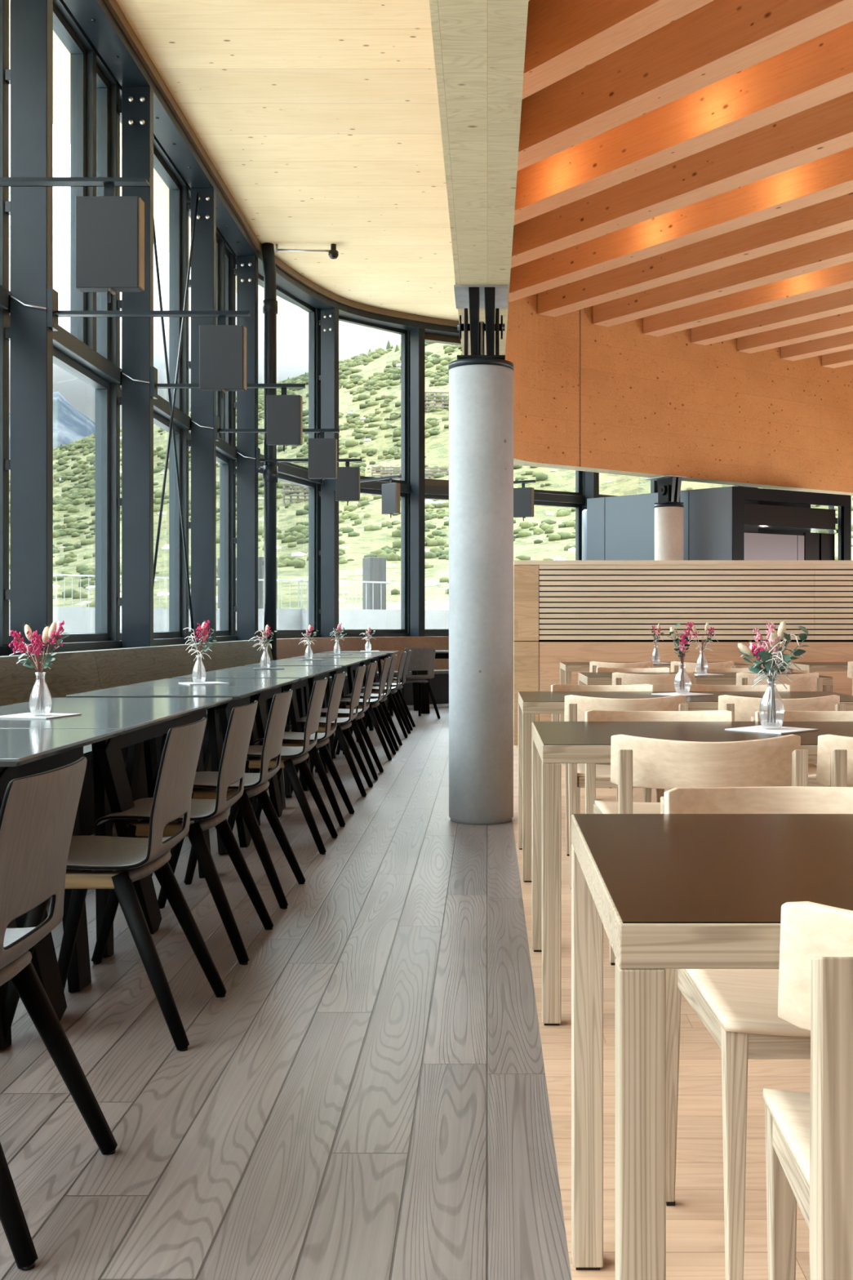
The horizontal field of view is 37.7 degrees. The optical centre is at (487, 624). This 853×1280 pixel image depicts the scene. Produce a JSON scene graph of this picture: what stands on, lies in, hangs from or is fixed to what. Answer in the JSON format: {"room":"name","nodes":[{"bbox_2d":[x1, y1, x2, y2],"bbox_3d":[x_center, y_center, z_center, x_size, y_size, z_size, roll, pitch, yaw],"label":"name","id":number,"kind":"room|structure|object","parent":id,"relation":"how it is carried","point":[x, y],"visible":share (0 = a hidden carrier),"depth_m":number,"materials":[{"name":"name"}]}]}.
{"room":"restaurant dining room","nodes":[
{"label":"restaurant dining room","id":0,"kind":"room"},
{"bbox_2d":[8,0,458,334],"bbox_3d":[3.000,-4.325,9.900,13.200,0.350,28.200,0,0,0],"label":"ceiling","id":1,"kind":"structure","parent":0,"point":[320,119],"depth_m":10.30,"materials":[{"name":"brown wood"}]},
{"bbox_2d":[262,242,277,660],"bbox_3d":[-2.378,-1.778,13.600,0.180,4.755,0.164,0,0,0],"label":"downpipe","id":2,"kind":"object","parent":1,"relation":"attached to","point":[269,302],"visible":0.93,"depth_m":13.54,"materials":[{"name":"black metal"}]},
{"bbox_2d":[508,146,852,302],"bbox_3d":[4.481,-3.810,7.921,0.241,0.640,13.996,0,0,-38],"label":"joist","id":3,"kind":"object","parent":1,"relation":"attached to","point":[829,177],"visible":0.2,"depth_m":11.11,"materials":[{"name":"brown wood"}]},
{"bbox_2d":[511,91,852,267],"bbox_3d":[4.423,-3.810,6.689,0.241,0.640,14.186,0,0,-38],"label":"joist","id":4,"kind":"object","parent":1,"relation":"attached to","point":[825,129],"visible":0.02,"depth_m":10.03,"materials":[{"name":"brown wood"}]},
{"bbox_2d":[537,192,852,317],"bbox_3d":[4.736,-3.810,8.903,0.241,0.640,13.172,0,0,-38],"label":"joist","id":5,"kind":"object","parent":1,"relation":"attached to","point":[833,216],"visible":0.4,"depth_m":12.08,"materials":[{"name":"brown wood"}]},
{"bbox_2d":[592,230,852,327],"bbox_3d":[5.067,-3.810,9.790,0.241,0.640,12.103,0,0,-38],"label":"joist","id":6,"kind":"object","parent":1,"relation":"attached to","point":[837,249],"visible":0.4,"depth_m":12.88,"materials":[{"name":"brown wood"}]},
{"bbox_2d":[643,261,852,337],"bbox_3d":[5.390,-3.810,10.686,0.241,0.640,11.060,0,0,-38],"label":"joist","id":7,"kind":"object","parent":1,"relation":"attached to","point":[839,277],"visible":0.4,"depth_m":13.67,"materials":[{"name":"brown wood"}]},
{"bbox_2d":[691,288,852,345],"bbox_3d":[5.717,-3.810,11.578,0.241,0.640,10.005,0,0,-38],"label":"joist","id":8,"kind":"object","parent":1,"relation":"attached to","point":[839,302],"visible":0.4,"depth_m":14.45,"materials":[{"name":"brown wood"}]},
{"bbox_2d":[737,311,852,353],"bbox_3d":[6.049,-3.810,12.463,0.241,0.640,8.932,0,0,-38],"label":"joist","id":9,"kind":"object","parent":1,"relation":"attached to","point":[841,323],"visible":0.4,"depth_m":15.20,"materials":[{"name":"brown wood"}]},
{"bbox_2d":[780,331,852,360],"bbox_3d":[6.381,-3.810,13.348,0.240,0.640,7.860,0,0,-38],"label":"joist","id":10,"kind":"object","parent":1,"relation":"attached to","point":[844,341],"visible":0.4,"depth_m":15.93,"materials":[{"name":"brown wood"}]},
{"bbox_2d":[0,706,816,1279],"bbox_3d":[3.040,1.170,9.400,11.920,0.200,26.000,0,0,0],"label":"floor","id":11,"kind":"structure","parent":0,"point":[365,1096],"depth_m":2.89,"materials":[{"name":"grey wood"}]},
{"bbox_2d":[4,0,53,655],"bbox_3d":[-2.627,-1.460,7.111,0.255,5.060,0.118,0,0,0],"label":"steel post","id":12,"kind":"object","parent":11,"relation":"on","point":[29,77],"visible":0.62,"depth_m":7.07,"materials":[{"name":"black"}]},
{"bbox_2d":[10,288,250,399],"bbox_3d":[-2.031,-1.600,7.107,1.343,0.620,0.125,0,0,0],"label":"lamp","id":13,"kind":"object","parent":12,"relation":"attached to","point":[222,346],"visible":1,"depth_m":7.08,"materials":[{"name":"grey metal"}]},
{"bbox_2d":[0,756,117,1270],"bbox_3d":[-1.000,0.667,2.300,0.498,0.808,0.478,0,0,0],"label":"chair","id":14,"kind":"object","parent":11,"relation":"on","point":[38,811],"visible":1,"depth_m":2.28,"materials":[{"name":"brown wood"}]},
{"bbox_2d":[0,728,123,1049],"bbox_3d":[-1.516,0.704,3.405,0.792,0.769,0.850,0,0,0],"label":"table","id":15,"kind":"object","parent":11,"relation":"on","point":[24,753],"visible":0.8,"depth_m":3.38,"materials":[{"name":"grey"}]},
{"bbox_2d":[1,716,226,1051],"bbox_3d":[-1.000,0.667,3.360,0.498,0.808,0.478,0,0,0],"label":"chair","id":16,"kind":"object","parent":11,"relation":"on","point":[172,796],"visible":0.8,"depth_m":3.24,"materials":[{"name":"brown wood"}]},
{"bbox_2d":[0,697,232,957],"bbox_3d":[-1.515,0.708,4.660,0.790,0.776,1.620,0,0,0],"label":"table","id":17,"kind":"object","parent":11,"relation":"on","point":[141,719],"visible":0.64,"depth_m":4.26,"materials":[{"name":"grey"}]},
{"bbox_2d":[0,712,81,719],"bbox_3d":[-1.570,0.318,4.340,0.215,0.004,0.215,0,0,14],"label":"paper napkin","id":18,"kind":"object","parent":17,"relation":"on","point":[25,715],"visible":1,"depth_m":4.33,"materials":[{"name":"white"}]},
{"bbox_2d":[29,672,52,715],"bbox_3d":[-1.550,0.239,4.320,0.075,0.148,0.075,0,0,-21],"label":"glass vase","id":19,"kind":"object","parent":18,"relation":"on","point":[35,673],"visible":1,"depth_m":4.33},
{"bbox_2d":[8,620,69,710],"bbox_3d":[-1.565,0.140,4.308,0.193,0.314,0.147,0,0,21],"label":"bouquet","id":20,"kind":"object","parent":19,"relation":"in","point":[47,633],"visible":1,"depth_m":4.32,"materials":[{"name":"pink plant"}]},
{"bbox_2d":[116,86,153,648],"bbox_3d":[-2.627,-1.460,9.271,0.255,5.060,0.118,0,0,0],"label":"steel post","id":21,"kind":"object","parent":11,"relation":"on","point":[135,110],"visible":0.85,"depth_m":9.23,"materials":[{"name":"black"}]},
{"bbox_2d":[153,218,194,636],"bbox_3d":[-2.640,-1.910,10.352,0.022,4.050,2.036,0,0,-2],"label":"rod","id":22,"kind":"object","parent":21,"relation":"attached to","point":[154,235],"visible":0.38,"depth_m":10.51,"materials":[{"name":"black metal"}]},
{"bbox_2d":[122,366,305,451],"bbox_3d":[-2.031,-1.600,9.268,1.343,0.620,0.125,0,0,0],"label":"lamp","id":23,"kind":"object","parent":21,"relation":"attached to","point":[284,411],"visible":0.97,"depth_m":9.24,"materials":[{"name":"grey metal"}]},
{"bbox_2d":[66,686,271,853],"bbox_3d":[-1.516,0.704,6.050,0.792,0.769,0.800,0,0,0],"label":"table","id":24,"kind":"object","parent":11,"relation":"on","point":[241,695],"visible":0.45,"depth_m":5.93,"materials":[{"name":"grey"}]},
{"bbox_2d":[91,700,273,964],"bbox_3d":[-1.000,0.667,4.150,0.498,0.808,0.478,0,0,0],"label":"chair","id":25,"kind":"object","parent":11,"relation":"on","point":[211,813],"visible":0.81,"depth_m":3.98,"materials":[{"name":"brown wood"}]},
{"bbox_2d":[186,187,216,644],"bbox_3d":[-2.627,-1.460,11.421,0.255,5.060,0.118,0,0,0],"label":"steel post","id":26,"kind":"object","parent":11,"relation":"on","point":[202,282],"visible":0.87,"depth_m":11.38,"materials":[{"name":"black"}]},
{"bbox_2d":[153,193,199,586],"bbox_3d":[-2.600,-1.910,10.355,0.022,4.050,2.041,0,0,-2],"label":"rod","id":27,"kind":"object","parent":26,"relation":"attached to","point":[197,194],"visible":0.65,"depth_m":10.33,"materials":[{"name":"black metal"}]},
{"bbox_2d":[191,415,339,484],"bbox_3d":[-2.031,-1.600,11.418,1.343,0.620,0.125,0,0,0],"label":"lamp","id":28,"kind":"object","parent":26,"relation":"attached to","point":[322,451],"visible":0.98,"depth_m":11.39,"materials":[{"name":"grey metal"}]},
{"bbox_2d":[120,678,299,825],"bbox_3d":[-1.516,0.708,6.942,0.792,0.776,0.955,0,0,0],"label":"table","id":29,"kind":"object","parent":11,"relation":"on","point":[276,790],"visible":0.38,"depth_m":6.78,"materials":[{"name":"grey"}]},
{"bbox_2d":[0,636,448,835],"bbox_3d":[-1.959,0.615,7.965,2.276,0.910,18.719,0,0,6],"label":"bench","id":30,"kind":"object","parent":11,"relation":"on","point":[71,673],"visible":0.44,"depth_m":8.56,"materials":[{"name":"brown wood"}]},
{"bbox_2d":[157,688,305,909],"bbox_3d":[-1.000,0.667,4.920,0.498,0.808,0.478,0,0,0],"label":"chair","id":31,"kind":"object","parent":11,"relation":"on","point":[255,784],"visible":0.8,"depth_m":4.77,"materials":[{"name":"grey wood"}]},
{"bbox_2d":[233,255,257,640],"bbox_3d":[-2.627,-1.460,13.513,0.255,5.060,0.118,0,0,10],"label":"steel post","id":32,"kind":"object","parent":11,"relation":"on","point":[246,272],"visible":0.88,"depth_m":13.47,"materials":[{"name":"black"}]},
{"bbox_2d":[236,448,362,505],"bbox_3d":[-2.031,-1.600,13.488,1.343,0.620,0.125,0,0,0],"label":"lamp","id":33,"kind":"object","parent":32,"relation":"attached to","point":[348,480],"visible":0.9,"depth_m":13.46,"materials":[{"name":"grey metal"}]},
{"bbox_2d":[172,671,323,797],"bbox_3d":[-1.516,0.708,8.025,0.792,0.776,0.950,0,0,0],"label":"table","id":34,"kind":"object","parent":11,"relation":"on","point":[297,706],"visible":0.39,"depth_m":7.83,"materials":[{"name":"grey"}]},
{"bbox_2d":[208,666,342,777],"bbox_3d":[-1.516,0.708,9.057,0.792,0.776,1.085,0,0,0],"label":"table","id":35,"kind":"object","parent":11,"relation":"on","point":[326,669],"visible":0.3,"depth_m":8.91,"materials":[{"name":"grey"}]},
{"bbox_2d":[227,677,337,854],"bbox_3d":[-1.000,0.667,6.030,0.498,0.808,0.478,0,0,0],"label":"chair","id":36,"kind":"object","parent":11,"relation":"on","point":[290,756],"visible":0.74,"depth_m":5.86,"materials":[{"name":"grey wood"}]},
{"bbox_2d":[244,661,359,758],"bbox_3d":[-1.516,0.708,10.325,0.792,0.776,1.050,0,0,0],"label":"table","id":37,"kind":"object","parent":11,"relation":"on","point":[344,664],"visible":0.26,"depth_m":10.11,"materials":[{"name":"grey"}]},
{"bbox_2d":[253,671,354,826],"bbox_3d":[-1.000,0.667,6.820,0.498,0.808,0.478,0,0,0],"label":"chair","id":38,"kind":"object","parent":11,"relation":"on","point":[291,739],"visible":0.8,"depth_m":6.67,"materials":[{"name":"grey wood"}]},
{"bbox_2d":[271,657,369,742],"bbox_3d":[-1.516,0.708,11.382,0.792,0.776,1.035,0,0,0],"label":"table","id":39,"kind":"object","parent":11,"relation":"on","point":[351,670],"visible":0.16,"depth_m":11.16,"materials":[{"name":"grey"}]},
{"bbox_2d":[318,307,338,637],"bbox_3d":[-2.018,-1.460,15.769,0.255,5.060,0.118,0,0,26],"label":"steel post","id":40,"kind":"object","parent":11,"relation":"on","point":[329,322],"visible":0.82,"depth_m":15.72,"materials":[{"name":"black"}]},
{"bbox_2d":[333,475,401,518],"bbox_3d":[-1.476,-1.600,15.339,1.140,0.620,0.100,0,0,42],"label":"lamp","id":41,"kind":"object","parent":40,"relation":"attached to","point":[390,491],"visible":0.9,"depth_m":15.03,"materials":[{"name":"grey metal"}]},
{"bbox_2d":[288,664,373,796],"bbox_3d":[-1.000,0.667,7.970,0.498,0.808,0.478,0,0,0],"label":"chair","id":42,"kind":"object","parent":11,"relation":"on","point":[343,724],"visible":0.81,"depth_m":7.82,"materials":[{"name":"grey wood"}]},
{"bbox_2d":[310,661,383,780],"bbox_3d":[-1.000,0.667,8.800,0.498,0.808,0.478,0,0,0],"label":"chair","id":43,"kind":"object","parent":11,"relation":"on","point":[357,723],"visible":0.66,"depth_m":8.64,"materials":[{"name":"grey wood"}]},
{"bbox_2d":[330,656,395,760],"bbox_3d":[-1.000,0.667,10.040,0.498,0.808,0.478,0,0,0],"label":"chair","id":44,"kind":"object","parent":11,"relation":"on","point":[373,712],"visible":0.73,"depth_m":9.86,"materials":[{"name":"grey wood"}]},
{"bbox_2d":[340,654,402,751],"bbox_3d":[-1.000,0.667,10.800,0.498,0.808,0.478,0,0,0],"label":"chair","id":45,"kind":"object","parent":11,"relation":"on","point":[382,708],"visible":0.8,"depth_m":10.66,"materials":[{"name":"grey wood"}]},
{"bbox_2d":[355,651,410,737],"bbox_3d":[-1.000,0.667,12.000,0.498,0.808,0.478,0,0,0],"label":"chair","id":46,"kind":"object","parent":11,"relation":"on","point":[391,696],"visible":0.78,"depth_m":11.85,"materials":[{"name":"grey wood"}]},
{"bbox_2d":[386,647,439,719],"bbox_3d":[-0.860,0.667,14.250,0.478,0.808,0.498,0,0,-30],"label":"chair","id":47,"kind":"object","parent":11,"relation":"on","point":[420,659],"visible":0.71,"depth_m":14.14,"materials":[{"name":"grey wood"}]},
{"bbox_2d":[409,327,425,636],"bbox_3d":[-0.958,-1.460,16.861,0.100,5.060,0.255,0,0,-38],"label":"steel post","id":48,"kind":"object","parent":11,"relation":"on","point":[417,342],"visible":0.73,"depth_m":16.77,"materials":[{"name":"black"}]},
{"bbox_2d":[411,649,448,713],"bbox_3d":[-0.300,0.708,15.350,1.350,0.776,0.700,0,0,-12],"label":"table","id":49,"kind":"object","parent":11,"relation":"on","point":[439,654],"visible":0.12,"depth_m":15.01,"materials":[{"name":"grey"}]},
{"bbox_2d":[448,284,513,824],"bbox_3d":[-0.034,-0.374,6.891,0.358,2.889,0.479,0,0,0],"label":"concrete column","id":50,"kind":"structure","parent":11,"relation":"on","point":[481,386],"depth_m":6.68,"materials":[{"name":"grey concrete"}]},
{"bbox_2d":[551,684,653,855],"bbox_3d":[0.560,0.679,5.960,0.502,0.781,0.432,0,0,0],"label":"oak chair","id":51,"kind":"object","parent":11,"relation":"on","point":[555,687],"visible":0.22,"depth_m":6.08,"materials":[{"name":"brown wood"}]},
{"bbox_2d":[564,694,688,889],"bbox_3d":[0.570,0.679,5.238,0.502,0.781,0.432,0,0,0],"label":"oak chair","id":52,"kind":"object","parent":11,"relation":"on","point":[575,706],"visible":0.41,"depth_m":5.05,"materials":[{"name":"brown wood"}]},
{"bbox_2d":[612,671,696,800],"bbox_3d":[1.010,0.679,7.668,0.502,0.781,0.432,0,0,0],"label":"oak chair","id":53,"kind":"object","parent":11,"relation":"on","point":[661,682],"visible":0.26,"depth_m":7.48,"materials":[{"name":"brown wood"}]},
{"bbox_2d":[560,662,752,721],"bbox_3d":[1.360,0.695,10.260,1.480,0.750,0.780,0,0,0],"label":"table","id":54,"kind":"object","parent":11,"relation":"on","point":[566,668],"visible":0.24,"depth_m":9.89,"materials":[{"name":"brown wood"}]},
{"bbox_2d":[585,710,733,964],"bbox_3d":[0.580,0.679,4.110,0.502,0.781,0.432,0,0,0],"label":"oak chair","id":55,"kind":"object","parent":11,"relation":"on","point":[593,806],"visible":0.26,"depth_m":4.27,"materials":[{"name":"brown wood"}]},
{"bbox_2d":[644,475,686,559],"bbox_3d":[2.210,-0.374,15.412,0.360,2.889,0.480,0,0,-30],"label":"concrete column","id":56,"kind":"structure","parent":11,"relation":"on","point":[668,510],"depth_m":15.22,"materials":[{"name":"grey concrete"}]},
{"bbox_2d":[513,560,852,745],"bbox_3d":[3.217,0.250,11.124,5.965,1.640,0.172,0,0,0],"label":"wall","id":57,"kind":"structure","parent":11,"relation":"on","point":[565,611],"depth_m":11.05,"materials":[{"name":"brown"}]},
{"bbox_2d":[518,691,852,882],"bbox_3d":[0.896,0.695,5.570,1.498,0.750,0.800,0,0,0],"label":"table","id":58,"kind":"object","parent":11,"relation":"on","point":[530,703],"visible":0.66,"depth_m":5.29,"materials":[{"name":"brown wood"}]},
{"bbox_2d":[652,692,714,696],"bbox_3d":[0.893,0.318,5.700,0.200,0.003,0.200,0,0,-35],"label":"paper napkin","id":59,"kind":"object","parent":58,"relation":"on","point":[686,694],"visible":0.79,"depth_m":5.66,"materials":[{"name":"white"}]},
{"bbox_2d":[673,666,691,693],"bbox_3d":[0.893,0.246,5.700,0.079,0.136,0.079,0,0,6],"label":"glass vase","id":60,"kind":"object","parent":59,"relation":"on","point":[685,666],"visible":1,"depth_m":5.70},
{"bbox_2d":[666,622,694,689],"bbox_3d":[0.884,0.142,5.705,0.093,0.312,0.119,0,0,37],"label":"bouquet","id":61,"kind":"object","parent":60,"relation":"in","point":[684,646],"visible":1,"depth_m":5.69,"materials":[{"name":"pink plant"}]},
{"bbox_2d":[532,721,852,1025],"bbox_3d":[0.896,0.695,3.720,1.498,0.750,0.800,0,0,0],"label":"table","id":62,"kind":"object","parent":11,"relation":"on","point":[554,744],"visible":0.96,"depth_m":3.48,"materials":[{"name":"brown wood"}]},
{"bbox_2d":[724,724,818,733],"bbox_3d":[0.863,0.318,3.780,0.200,0.003,0.200,0,0,-43],"label":"paper napkin","id":63,"kind":"object","parent":62,"relation":"on","point":[767,729],"visible":0.93,"depth_m":3.76,"materials":[{"name":"white"}]},
{"bbox_3d":[0.863,0.240,3.780,0.074,0.148,0.074,0,0,-20],"label":"glass vase","id":64,"kind":"object","parent":63,"relation":"on","visible":0},
{"bbox_2d":[737,619,809,722],"bbox_3d":[0.861,0.139,3.776,0.230,0.319,0.179,0,0,12],"label":"bouquet","id":65,"kind":"object","parent":64,"relation":"in","point":[766,658],"visible":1,"depth_m":3.78,"materials":[{"name":"beige plant"}]},
{"bbox_2d":[577,672,833,692],"bbox_3d":[1.360,0.695,7.980,1.500,0.750,0.760,0,0,0],"label":"table","id":66,"kind":"object","parent":11,"relation":"on","point":[584,678],"visible":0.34,"depth_m":7.60,"materials":[{"name":"brown wood"}]},
{"bbox_2d":[610,733,808,813],"bbox_3d":[0.578,0.679,3.388,0.502,0.781,0.432,0,0,0],"label":"oak chair","id":67,"kind":"object","parent":11,"relation":"on","point":[635,761],"visible":0.44,"depth_m":3.20,"materials":[{"name":"brown wood"}]},
{"bbox_2d":[571,813,852,1279],"bbox_3d":[0.893,0.695,1.724,1.503,0.750,0.773,0,0,0],"label":"table","id":68,"kind":"object","parent":11,"relation":"on","point":[666,891],"visible":1,"depth_m":1.54,"materials":[{"name":"brown wood"}]},
{"bbox_2d":[582,486,850,559],"bbox_3d":[3.000,-0.305,16.095,3.440,2.750,1.950,0,0,0],"label":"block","id":69,"kind":"object","parent":11,"relation":"on","point":[726,522],"visible":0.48,"depth_m":15.79,"materials":[{"name":"black"}]},
{"bbox_2d":[744,533,797,559],"bbox_3d":[3.504,-0.530,15.533,0.958,1.200,0.040,0,0,-31],"label":"shutter","id":70,"kind":"object","parent":69,"relation":"hanging from","point":[757,546],"depth_m":15.52,"materials":[{"name":"grey metal"}]},
{"bbox_2d":[744,503,835,531],"bbox_3d":[3.706,-1.360,15.867,1.650,0.260,0.380,0,0,-31],"label":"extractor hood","id":71,"kind":"object","parent":69,"relation":"attached to","point":[760,517],"depth_m":15.74,"materials":[{"name":"black metal"}]},
{"bbox_2d":[685,684,791,691],"bbox_3d":[1.225,0.679,5.960,0.502,0.781,0.432,0,0,0],"label":"oak chair","id":72,"kind":"object","parent":11,"relation":"on","point":[694,687],"visible":0.18,"depth_m":6.13,"materials":[{"name":"brown wood"}]},
{"bbox_2d":[660,786,852,1279],"bbox_3d":[0.562,0.679,2.100,0.502,0.781,0.432,0,0,0],"label":"oak chair","id":73,"kind":"object","parent":11,"relation":"on","point":[738,1007],"visible":0.47,"depth_m":2.06,"materials":[{"name":"brown wood"}]},
{"bbox_2d":[736,671,822,765],"bbox_3d":[1.765,0.679,7.668,0.502,0.781,0.432,0,0,0],"label":"oak chair","id":74,"kind":"object","parent":11,"relation":"on","point":[811,682],"visible":0.27,"depth_m":7.49,"materials":[{"name":"brown wood"}]},
{"bbox_2d":[718,694,845,786],"bbox_3d":[1.205,0.679,5.238,0.502,0.781,0.432,0,0,0],"label":"oak chair","id":75,"kind":"object","parent":11,"relation":"on","point":[743,708],"visible":0.23,"depth_m":5.07,"materials":[{"name":"brown wood"}]},
{"bbox_2d":[751,710,852,721],"bbox_3d":[1.155,0.679,4.110,0.502,0.781,0.432,0,0,0],"label":"oak chair","id":76,"kind":"object","parent":11,"relation":"on","point":[788,716],"visible":0.23,"depth_m":4.29,"materials":[{"name":"brown wood"}]},
{"bbox_2d":[762,901,852,1279],"bbox_3d":[0.560,0.679,1.405,0.502,0.781,0.432,0,0,0],"label":"oak chair","id":77,"kind":"object","parent":11,"relation":"on","point":[809,1135],"visible":1,"depth_m":1.23,"materials":[{"name":"brown wood"}]},
{"bbox_2d":[816,733,852,786],"bbox_3d":[1.125,0.679,3.388,0.502,0.781,0.432,0,0,0],"label":"oak chair","id":78,"kind":"object","parent":11,"relation":"on","point":[834,753],"visible":0.27,"depth_m":3.25,"materials":[{"name":"brown wood"}]},
{"bbox_3d":[-2.627,-1.460,4.981,0.255,5.060,0.118,0,0,0],"label":"steel post","id":79,"kind":"object","parent":11,"relation":"on","visible":0},
{"bbox_2d":[0,177,150,302],"bbox_3d":[-2.031,-1.600,4.978,1.343,0.620,0.125,0,0,0],"label":"lamp","id":80,"kind":"object","parent":79,"relation":"attached to","point":[109,229],"visible":1,"depth_m":4.96,"materials":[{"name":"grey metal"}]},
{"bbox_2d":[429,0,852,496],"bbox_3d":[1.674,-2.985,9.360,6.195,2.330,25.360,0,0,21],"label":"wall","id":81,"kind":"structure","parent":0,"point":[620,399],"depth_m":14.51,"materials":[{"name":"brown wood"}]},
{"bbox_2d":[53,0,408,330],"bbox_3d":[-1.087,-4.077,10.305,6.014,0.135,27.473,0,0,19],"label":"trim","id":82,"kind":"structure","parent":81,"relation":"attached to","point":[61,6],"depth_m":9.09,"materials":[{"name":"grey metal"}]},
{"bbox_2d":[103,0,459,327],"bbox_3d":[-0.910,-4.109,10.226,6.131,0.078,27.361,0,0,19],"label":"trim","id":83,"kind":"structure","parent":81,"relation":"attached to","point":[113,6],"depth_m":11.53,"materials":[{"name":"metal"}]},
{"bbox_2d":[513,480,535,521],"bbox_3d":[0.083,-1.600,15.732,1.140,0.620,0.100,0,0,28],"label":"lamp","id":84,"kind":"object","parent":81,"relation":"hanging from","point":[523,497],"visible":0.78,"depth_m":15.50,"materials":[{"name":"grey metal"}]},
{"bbox_2d":[521,0,714,99],"bbox_3d":[4.422,-3.810,2.772,0.241,0.640,14.186,0,0,-38],"label":"joist","id":85,"kind":"object","parent":81,"relation":"attached to","point":[563,37],"visible":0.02,"depth_m":7.53,"materials":[{"name":"brown wood"}]},
{"bbox_2d":[513,21,852,225],"bbox_3d":[4.422,-3.810,5.383,0.241,0.640,14.186,0,0,-38],"label":"joist","id":86,"kind":"object","parent":81,"relation":"attached to","point":[819,70],"visible":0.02,"depth_m":8.95,"materials":[{"name":"brown wood"}]},
{"bbox_2d":[517,0,852,170],"bbox_3d":[4.422,-3.810,4.077,0.241,0.640,14.186,0,0,-38],"label":"joist","id":87,"kind":"object","parent":81,"relation":"attached to","point":[718,40],"visible":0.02,"depth_m":8.06,"materials":[{"name":"brown wood"}]},
{"bbox_3d":[3.000,-1.540,-3.700,12.000,5.220,0.200,0,0,0],"label":"wall","id":88,"kind":"structure","parent":0,"visible":0},
{"bbox_2d":[62,0,459,337],"bbox_3d":[-0.884,-4.027,10.208,6.016,0.082,27.285,0,0,19],"label":"curved beam","id":89,"kind":"structure","parent":88,"relation":"attached to","point":[95,19],"depth_m":10.52,"materials":[{"name":"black metal"}]},
{"bbox_3d":[1.670,0.670,9.360,9.160,0.800,25.920,0,0,0],"label":"wall","id":90,"kind":"structure","parent":0,"visible":0},
{"bbox_2d":[0,0,119,645],"bbox_3d":[-2.815,-1.945,8.156,0.190,4.130,2.163,0,0,0],"label":"window","id":91,"kind":"structure","parent":90,"relation":"in","point":[75,352],"depth_m":8.63,"materials":[{"name":"grey metal"}]},
{"bbox_2d":[94,84,189,640],"bbox_3d":[-2.815,-1.945,10.312,0.190,4.130,2.153,0,0,0],"label":"window","id":92,"kind":"structure","parent":90,"relation":"in","point":[162,415],"depth_m":9.31,"materials":[{"name":"grey metal"}]},
{"bbox_2d":[168,186,236,637],"bbox_3d":[-2.810,-1.945,12.449,0.212,4.130,2.130,0,0,1],"label":"window","id":93,"kind":"structure","parent":90,"relation":"in","point":[225,452],"depth_m":12.81,"materials":[{"name":"grey metal"}]},
{"bbox_2d":[0,633,514,656],"bbox_3d":[-1.074,0.195,10.300,6.040,0.150,27.473,0,0,19],"label":"trim","id":94,"kind":"structure","parent":90,"relation":"attached to","point":[82,646],"depth_m":10.49,"materials":[{"name":"wood"}]},
{"bbox_2d":[219,254,320,635],"bbox_3d":[-2.495,-1.945,14.674,0.199,4.130,2.399,0,0,16],"label":"window","id":95,"kind":"structure","parent":90,"relation":"in","point":[287,472],"depth_m":14.91,"materials":[{"name":"grey metal"}]},
{"bbox_2d":[315,308,410,634],"bbox_3d":[-1.644,-1.945,16.404,0.190,4.130,1.608,0,0,45],"label":"window","id":96,"kind":"structure","parent":90,"relation":"in","point":[374,487],"depth_m":16.81,"materials":[{"name":"grey metal"}]},
{"bbox_2d":[407,330,461,633],"bbox_3d":[-0.543,-1.945,17.290,1.276,4.130,0.198,0,0,-27],"label":"window","id":97,"kind":"structure","parent":90,"relation":"in","point":[435,489],"depth_m":16.95,"materials":[{"name":"grey metal"}]},
{"bbox_2d":[533,470,584,559],"bbox_3d":[0.707,-1.945,18.039,1.646,4.130,0.191,0,0,-32],"label":"window","id":98,"kind":"structure","parent":90,"relation":"in","point":[541,497],"depth_m":18.35,"materials":[{"name":"grey metal"}]},
{"label":"outside","id":99,"kind":"structure","parent":0,"visible":0},
{"bbox_3d":[0.000,1.480,-40.000,520.000,0.380,160.000,0,0,0],"label":"ground","id":100,"kind":"structure","parent":99,"visible":0},
{"bbox_2d":[8,606,448,635],"bbox_3d":[-7.314,0.485,13.322,6.952,1.570,33.733,0,0,20],"label":"parapet","id":101,"kind":"object","parent":100,"relation":"on","point":[77,620],"visible":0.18,"depth_m":23.61,"materials":[{"name":"concrete"}]},
{"bbox_2d":[8,572,448,609],"bbox_3d":[-7.303,-0.580,13.306,6.705,0.560,33.612,0,0,20],"label":"terrace railing","id":102,"kind":"object","parent":101,"relation":"on","point":[56,575],"visible":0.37,"depth_m":23.71,"materials":[{"name":"grey metal"}]},
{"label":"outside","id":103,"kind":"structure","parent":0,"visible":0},
{"bbox_2d":[8,342,852,609],"bbox_3d":[0.000,-29.927,126.750,529.000,61.995,206.500,0,0,0],"label":"hillside","id":104,"kind":"structure","parent":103,"point":[437,446],"depth_m":86.82,"materials":[{"name":"plant"}]},
{"bbox_2d":[53,363,619,608],"bbox_3d":[-5.524,-24.908,102.266,111.792,49.517,123.735,0,0,0],"label":"rocks","id":105,"kind":"object","parent":104,"relation":"on","point":[397,605],"visible":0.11,"depth_m":62.92},
{"bbox_2d":[362,556,386,609],"bbox_3d":[-2.450,-0.090,27.000,0.380,2.720,0.420,0,0,-29],"label":"pillar","id":106,"kind":"structure","parent":104,"relation":"on","point":[374,569],"depth_m":26.84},
{"bbox_2d":[8,340,852,607],"bbox_3d":[-7.796,-27.884,110.787,142.184,55.698,146.970,0,0,0],"label":"shrubs","id":107,"kind":"object","parent":104,"relation":"on","point":[70,497],"visible":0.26,"depth_m":111.18,"materials":[{"name":"green plant"}]},
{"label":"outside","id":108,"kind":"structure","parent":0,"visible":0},
{"bbox_2d":[8,391,94,458],"bbox_3d":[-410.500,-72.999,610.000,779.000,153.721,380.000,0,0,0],"label":"mountain","id":109,"kind":"structure","parent":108,"point":[69,424],"depth_m":727.64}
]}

